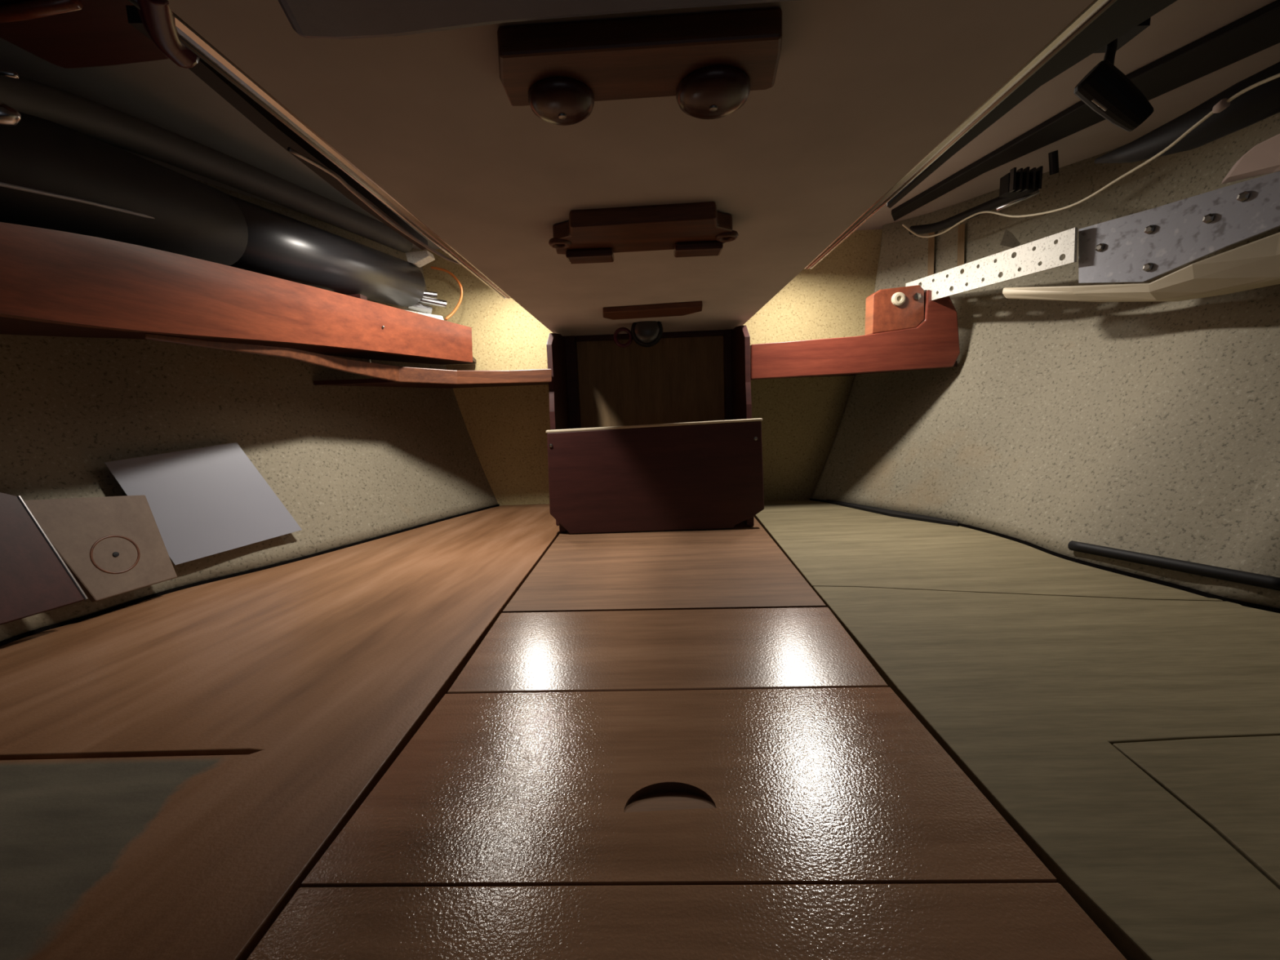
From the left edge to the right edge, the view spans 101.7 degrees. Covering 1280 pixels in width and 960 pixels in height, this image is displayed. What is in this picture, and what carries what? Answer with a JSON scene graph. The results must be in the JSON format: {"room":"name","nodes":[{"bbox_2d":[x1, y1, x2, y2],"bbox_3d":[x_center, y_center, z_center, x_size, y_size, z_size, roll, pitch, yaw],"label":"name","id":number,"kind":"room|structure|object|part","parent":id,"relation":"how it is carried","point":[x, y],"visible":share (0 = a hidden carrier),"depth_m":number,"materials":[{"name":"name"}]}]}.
{"room":"ship interior","nodes":[
{"label":"ship interior","id":0,"kind":"room"},
{"bbox_2d":[0,177,499,646],"bbox_3d":[-0.939,-0.159,0.707,0.387,0.890,2.167,0,8,16],"label":"wall","id":1,"kind":"structure","parent":0,"point":[351,465],"depth_m":1.11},
{"bbox_2d":[0,492,88,625],"bbox_3d":[-0.912,0.069,0.689,0.094,0.267,0.220,1,9,24],"label":"panel","id":2,"kind":"object","parent":1,"relation":"attached to","point":[35,579],"visible":1,"depth_m":0.75,"materials":[{"name":"brown wood"}]},
{"bbox_2d":[104,442,302,564],"bbox_3d":[-0.836,0.037,1.022,0.063,0.214,0.276,2,9,29],"label":"sheet","id":3,"kind":"object","parent":1,"relation":"attached to","point":[206,501],"visible":0.93,"depth_m":1.01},
{"bbox_2d":[0,222,476,364],"bbox_3d":[-0.793,-0.243,0.734,0.541,0.172,1.890,-1,8,6],"label":"shelf","id":4,"kind":"object","parent":1,"relation":"attached to","point":[53,282],"visible":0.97,"depth_m":0.79,"materials":[{"name":"brown wood"}]},
{"bbox_2d":[0,111,435,306],"bbox_3d":[-0.719,-0.386,0.780,0.229,0.281,1.395,-2,8,4],"label":"hose","id":5,"kind":"object","parent":4,"relation":"on","point":[55,176],"depth_m":0.76,"materials":[{"name":"black rubber"}]},
{"bbox_2d":[0,69,21,125],"bbox_3d":[-0.614,-0.368,0.504,0.078,0.034,0.029,2,9,25],"label":"clip","id":6,"kind":"object","parent":5,"relation":"attached to","point":[9,116],"visible":1,"depth_m":0.51,"materials":[{"name":"metal"}]},
{"bbox_2d":[0,69,413,253],"bbox_3d":[-0.679,-0.428,0.761,0.174,0.258,1.254,-2,8,1],"label":"pipe","id":7,"kind":"object","parent":5,"relation":"attached to","point":[114,127],"visible":0.94,"depth_m":0.81,"materials":[{"name":"black plastic"}]},
{"bbox_3d":[-0.599,-0.604,1.423,0.064,0.034,0.040,-2,8,1],"label":"deck bracket","id":8,"kind":"part","parent":5,"relation":"part of","materials":[{"name":"beige wood"}]},
{"bbox_2d":[406,290,447,319],"bbox_3d":[-0.622,-0.494,1.480,0.143,0.100,0.054,-7,9,-32],"label":"fitting","id":9,"kind":"object","parent":5,"relation":"attached to","point":[426,310],"visible":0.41,"depth_m":1.49,"materials":[{"name":"silver metal"}]},
{"bbox_3d":[-0.630,-0.494,1.492,0.065,0.037,0.023,-7,9,-34],"label":"rod","id":10,"kind":"part","parent":9,"relation":"part of","materials":[{"name":"metal"}]},
{"bbox_3d":[-0.625,-0.463,1.476,0.130,0.041,0.049,-6,9,-29],"label":"plate","id":11,"kind":"part","parent":9,"relation":"part of","materials":[{"name":"white metal"}]},
{"bbox_3d":[-0.623,-0.533,1.486,0.082,0.023,0.016,-6,9,-24],"label":"rod","id":12,"kind":"part","parent":9,"relation":"part of","materials":[{"name":"metal"}]},
{"bbox_3d":[-0.611,-0.513,1.489,0.113,0.039,0.019,-5,8,-17],"label":"rod","id":13,"kind":"part","parent":9,"relation":"part of","materials":[{"name":"metal"}]},
{"bbox_2d":[430,266,462,319],"bbox_3d":[-0.557,-0.538,1.497,0.088,0.158,0.037,-2,8,1],"label":"wire","id":14,"kind":"object","parent":9,"relation":"attached to","point":[453,312],"visible":1,"depth_m":1.50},
{"bbox_2d":[144,333,551,388],"bbox_3d":[-0.509,-0.254,1.206,0.571,0.064,0.916,-2,8,1],"label":"batten","id":15,"kind":"object","parent":1,"relation":"attached to","point":[387,375],"visible":0.98,"depth_m":1.27,"materials":[{"name":"brown wood"}]},
{"bbox_2d":[0,500,1279,959],"bbox_3d":[0.050,0.229,0.689,2.250,0.075,2.104,-2,8,1],"label":"floor","id":16,"kind":"structure","parent":0,"point":[812,730],"depth_m":0.45,"materials":[{"name":"brown wood"}]},
{"bbox_2d":[24,494,177,602],"bbox_3d":[-0.877,0.104,0.852,0.058,0.171,0.161,0,8,17],"label":"panel","id":17,"kind":"object","parent":16,"relation":"on","point":[112,546],"visible":1,"depth_m":0.85,"materials":[{"name":"brown wood"}]},
{"bbox_3d":[-0.572,0.206,0.930,0.723,0.020,1.644,-2,8,1],"label":"sole panel","id":18,"kind":"part","parent":16,"relation":"part of","materials":[{"name":"brown wood"}]},
{"bbox_2d":[546,324,751,524],"bbox_3d":[0.033,-0.168,1.503,0.524,0.520,0.335,-2,8,1],"label":"open cabinet","id":19,"kind":"object","parent":16,"relation":"on","point":[697,375],"visible":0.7,"depth_m":1.58,"materials":[{"name":"brown wood"}]},
{"bbox_3d":[-0.204,-0.176,1.626,0.045,0.520,0.100,-2,8,1],"label":"post","id":20,"kind":"part","parent":19,"relation":"part of","materials":[{"name":"brown wood"}]},
{"bbox_3d":[0.029,-0.430,1.552,0.441,0.014,0.026,-2,8,1],"label":"head rail","id":21,"kind":"part","parent":19,"relation":"part of","materials":[{"name":"brown wood"}]},
{"bbox_3d":[0.039,-0.186,1.635,0.445,0.520,0.070,-2,8,1],"label":"recess panel","id":22,"kind":"part","parent":19,"relation":"part of","materials":[{"name":"brown wood"}]},
{"bbox_3d":[0.278,-0.192,1.614,0.038,0.520,0.100,-2,8,1],"label":"post","id":23,"kind":"part","parent":19,"relation":"part of","materials":[{"name":"brown wood"}]},
{"bbox_2d":[546,417,764,533],"bbox_3d":[0.038,-0.013,1.300,0.520,0.264,0.106,-2,8,1],"label":"wooden panel","id":24,"kind":"object","parent":16,"relation":"on","point":[700,474],"visible":1,"depth_m":1.25,"materials":[{"name":"brown wood"}]},
{"bbox_3d":[0.054,0.145,1.204,0.513,0.020,0.853,-2,8,1],"label":"sole panel","id":25,"kind":"part","parent":16,"relation":"part of","materials":[{"name":"brown wood"}]},
{"bbox_3d":[0.028,0.215,0.653,0.475,0.035,0.195,-2,8,1],"label":"sole panel","id":26,"kind":"part","parent":16,"relation":"part of","materials":[{"name":"brown wood"}]},
{"bbox_3d":[0.022,0.251,0.447,0.482,0.020,0.233,-2,8,1],"label":"sole panel","id":27,"kind":"part","parent":16,"relation":"part of","materials":[{"name":"brown wood"}]},
{"bbox_3d":[0.019,0.282,0.218,0.486,0.020,0.235,-2,8,1],"label":"sole panel","id":28,"kind":"part","parent":16,"relation":"part of","materials":[{"name":"brown wood"}]},
{"bbox_2d":[826,499,957,525],"bbox_3d":[0.654,0.081,1.412,0.076,0.006,0.433,-6,9,-27],"label":"strip","id":29,"kind":"object","parent":16,"relation":"on","point":[878,510],"visible":0.69,"depth_m":1.34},
{"bbox_3d":[0.569,0.130,1.180,0.556,0.020,0.878,-2,8,1],"label":"sole panel","id":30,"kind":"part","parent":16,"relation":"part of","materials":[{"name":"beige wood"}]},
{"bbox_3d":[0.651,0.225,0.468,0.764,0.020,0.770,-2,8,1],"label":"sole panel","id":31,"kind":"part","parent":16,"relation":"part of","materials":[{"name":"beige wood"}]},
{"bbox_3d":[0.713,0.238,0.351,0.669,0.020,0.202,-2,8,1],"label":"sole panel","id":32,"kind":"part","parent":16,"relation":"part of","materials":[{"name":"beige wood"}]},
{"bbox_2d":[0,0,1279,336],"bbox_3d":[0.049,-0.464,0.606,2.500,0.310,2.030,-2,8,1],"label":"ceiling","id":33,"kind":"structure","parent":0,"point":[863,91],"depth_m":0.47,"materials":[{"name":"beige paint"}]},
{"bbox_2d":[0,0,168,68],"bbox_3d":[-0.549,-0.523,0.506,0.225,0.162,0.138,-2,8,1],"label":"panel","id":34,"kind":"object","parent":33,"relation":"attached to","point":[64,33],"visible":0.79,"depth_m":0.53,"materials":[{"name":"brown wood"}]},
{"bbox_2d":[136,0,199,68],"bbox_3d":[-0.268,-0.259,0.293,0.021,0.017,0.063,-6,9,-29],"label":"hose","id":35,"kind":"object","parent":33,"relation":"attached to","point":[157,17],"visible":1,"depth_m":0.29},
{"bbox_2d":[125,5,427,249],"bbox_3d":[-0.322,-0.322,0.557,0.022,0.010,0.469,-2,8,-1],"label":"foam gasket","id":36,"kind":"object","parent":33,"relation":"attached to","point":[268,123],"visible":0.56,"depth_m":0.46,"materials":[{"name":"black rubber"}]},
{"bbox_2d":[127,0,511,298],"bbox_3d":[-0.259,-0.305,0.619,0.017,0.013,0.800,-2,8,1],"label":"trim","id":37,"kind":"structure","parent":33,"relation":"attached to","point":[188,37],"depth_m":0.40,"materials":[{"name":"brown wood"}]},
{"bbox_2d":[287,146,460,264],"bbox_3d":[-0.303,-0.316,0.644,0.036,0.013,0.364,-1,8,7],"label":"cable","id":38,"kind":"object","parent":33,"relation":"attached to","point":[290,149],"visible":0.87,"depth_m":0.57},
{"bbox_2d":[277,0,798,39],"bbox_3d":[-0.030,-0.246,0.256,0.306,0.020,0.042,-2,8,1],"label":"ceiling hatch","id":39,"kind":"object","parent":33,"relation":"attached to","point":[310,19],"visible":1,"depth_m":0.26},
{"bbox_2d":[497,7,782,125],"bbox_3d":[0.000,-0.253,0.329,0.174,0.029,0.069,-2,8,1],"label":"ceiling light fixture","id":40,"kind":"object","parent":33,"relation":"attached to","point":[712,62],"visible":1,"depth_m":0.31,"materials":[{"name":"brown wood"}]},
{"bbox_3d":[-0.051,-0.245,0.343,0.043,0.012,0.043,-2,8,1],"label":"knob","id":41,"kind":"part","parent":40,"relation":"part of","materials":[{"name":"metal"}]},
{"bbox_3d":[0.048,-0.249,0.340,0.048,0.012,0.048,-2,8,1],"label":"knob","id":42,"kind":"part","parent":40,"relation":"part of","materials":[{"name":"brown metal"}]},
{"bbox_2d":[548,201,738,263],"bbox_3d":[0.004,-0.295,0.628,0.230,0.028,0.118,-2,8,1],"label":"cleat","id":43,"kind":"object","parent":33,"relation":"attached to","point":[588,236],"visible":1,"depth_m":0.61,"materials":[{"name":"brown wood"}]},
{"bbox_2d":[631,320,662,346],"bbox_3d":[0.018,-0.389,1.359,0.084,0.084,0.060,-2,8,1],"label":"lamp","id":44,"kind":"object","parent":33,"relation":"attached to","point":[646,333],"visible":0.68,"depth_m":1.34,"materials":[{"name":"black metal"}]},
{"bbox_2d":[613,327,632,347],"bbox_3d":[-0.044,-0.373,1.363,0.052,0.052,0.010,-4,8,-12],"label":"cable loop","id":45,"kind":"object","parent":44,"relation":"attached to","point":[620,329],"visible":1,"depth_m":1.36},
{"bbox_2d":[602,301,702,319],"bbox_3d":[0.027,-0.378,1.165,0.226,0.012,0.099,-1,8,8],"label":"cleat","id":46,"kind":"object","parent":33,"relation":"attached to","point":[670,309],"visible":1,"depth_m":1.13,"materials":[{"name":"brown wood"}]},
{"bbox_2d":[804,0,1117,269],"bbox_3d":[0.273,-0.314,0.542,0.015,0.013,0.670,-2,8,2],"label":"trim","id":47,"kind":"structure","parent":33,"relation":"attached to","point":[1097,7],"depth_m":0.40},
{"bbox_2d":[995,150,1058,211],"bbox_3d":[0.812,-0.625,1.095,0.105,0.101,0.068,-2,8,1],"label":"clamp","id":48,"kind":"object","parent":33,"relation":"hanging from","point":[1015,183],"visible":0.99,"depth_m":1.09,"materials":[{"name":"black plastic"}]},
{"bbox_2d":[908,180,1038,235],"bbox_3d":[0.782,-0.641,1.242,0.037,0.035,0.324,-5,8,-19],"label":"hose","id":49,"kind":"object","parent":48,"relation":"attached to","point":[992,204],"visible":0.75,"depth_m":1.24,"materials":[{"name":"black rubber"}]},
{"bbox_3d":[0.793,-0.587,1.094,0.074,0.026,0.008,3,10,35],"label":"rod","id":50,"kind":"part","parent":48,"relation":"part of","materials":[{"name":"metal"}]},
{"bbox_2d":[886,0,1177,208],"bbox_3d":[0.368,-0.317,0.328,0.145,0.012,0.733,-2,8,1],"label":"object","id":51,"kind":"object","parent":33,"relation":"attached to","point":[1123,15],"visible":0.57,"depth_m":0.39,"materials":[{"name":"black rubber"}]},
{"bbox_2d":[891,0,1279,221],"bbox_3d":[0.847,-0.664,0.899,0.134,0.012,1.182,-5,8,-18],"label":"rail","id":52,"kind":"object","parent":33,"relation":"attached to","point":[1259,30],"visible":0.9,"depth_m":0.84,"materials":[{"name":"black metal"}]},
{"bbox_2d":[902,73,1279,237],"bbox_3d":[0.786,-0.531,0.797,0.091,0.126,1.166,-3,8,-5],"label":"cable","id":53,"kind":"object","parent":33,"relation":"attached to","point":[1223,104],"visible":1,"depth_m":0.81,"materials":[{"name":"plastic"}]},
{"bbox_2d":[1073,17,1153,131],"bbox_3d":[0.465,-0.470,0.515,0.093,0.263,0.092,-2,8,1],"label":"spotlight","id":54,"kind":"object","parent":33,"relation":"hanging from","point":[1106,90],"visible":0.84,"depth_m":0.49,"materials":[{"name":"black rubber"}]},
{"bbox_2d":[1094,62,1279,163],"bbox_3d":[0.930,-0.548,0.539,0.092,0.170,0.766,-6,9,-28],"label":"hose","id":55,"kind":"object","parent":33,"relation":"attached to","point":[1261,102],"visible":0.96,"depth_m":0.73,"materials":[{"name":"black rubber"}]},
{"bbox_2d":[419,229,882,506],"bbox_3d":[0.094,-0.357,1.655,1.970,0.910,0.020,-2,8,1],"label":"wall","id":56,"kind":"structure","parent":0,"point":[507,426],"depth_m":1.65,"materials":[{"name":"beige paint"}]},
{"bbox_2d":[750,289,959,379],"bbox_3d":[0.552,-0.390,1.473,0.534,0.205,0.307,-2,8,1],"label":"shelf","id":57,"kind":"object","parent":56,"relation":"attached to","point":[934,343],"visible":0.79,"depth_m":1.33,"materials":[{"name":"brown wood"}]},
{"bbox_2d":[864,284,924,334],"bbox_3d":[0.654,-0.434,1.337,0.128,0.115,0.058,-2,8,1],"label":"block","id":58,"kind":"object","parent":57,"relation":"attached to","point":[891,309],"visible":0.94,"depth_m":1.32,"materials":[{"name":"brown wood"}]},
{"bbox_2d":[905,227,1077,300],"bbox_3d":[0.760,-0.464,1.178,0.008,0.064,0.443,-4,8,-12],"label":"metal strip","id":59,"kind":"object","parent":57,"relation":"attached to","point":[1050,253],"visible":0.98,"depth_m":1.10,"materials":[{"name":"silver metal"}]},
{"bbox_2d":[1000,229,1020,248],"bbox_3d":[0.800,-0.520,1.126,0.046,0.042,0.004,-2,8,1],"label":"tab","id":60,"kind":"object","parent":59,"relation":"attached to","point":[1009,240],"visible":0.86,"depth_m":1.12,"materials":[{"name":"grey metal"}]},
{"bbox_2d":[809,112,1279,613],"bbox_3d":[1.031,-0.218,0.608,0.459,0.890,2.136,-4,8,-16],"label":"wall","id":61,"kind":"structure","parent":0,"point":[1153,428],"depth_m":1.05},
{"bbox_2d":[927,231,934,275],"bbox_3d":[0.806,-0.633,1.442,0.015,0.144,0.038,1,9,24],"label":"strip","id":62,"kind":"object","parent":61,"relation":"attached to","point":[931,240],"visible":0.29,"depth_m":1.44,"materials":[{"name":"brown wood"}]},
{"bbox_2d":[956,223,964,273],"bbox_3d":[0.847,-0.603,1.374,0.015,0.138,0.041,2,9,25],"label":"strip","id":63,"kind":"object","parent":61,"relation":"attached to","point":[961,230],"visible":0.64,"depth_m":1.37,"materials":[{"name":"brown wood"}]},
{"bbox_2d":[1002,231,1279,302],"bbox_3d":[0.872,-0.345,0.902,0.082,0.081,0.457,-5,8,-22],"label":"stringer","id":64,"kind":"object","parent":61,"relation":"attached to","point":[1255,264],"visible":1,"depth_m":0.82,"materials":[{"name":"beige wood"}]},
{"bbox_2d":[1078,171,1279,283],"bbox_3d":[0.911,-0.387,0.764,0.012,0.124,0.469,-5,8,-22],"label":"plate","id":65,"kind":"object","parent":64,"relation":"on","point":[1144,246],"visible":1,"depth_m":0.85,"materials":[{"name":"metal"}]},
{"bbox_2d":[1221,133,1279,183],"bbox_3d":[0.877,-0.442,0.709,0.046,0.046,0.226,0,8,16],"label":"panel","id":66,"kind":"object","parent":65,"relation":"on","point":[1264,157],"visible":1,"depth_m":0.74,"materials":[{"name":"plastic"}]},
{"bbox_2d":[1067,540,1279,591],"bbox_3d":[0.819,0.130,0.817,0.023,0.029,0.270,-4,8,-16],"label":"hose","id":67,"kind":"object","parent":61,"relation":"attached to","point":[1269,582],"visible":1,"depth_m":0.79,"materials":[{"name":"black rubber"}]}
]}

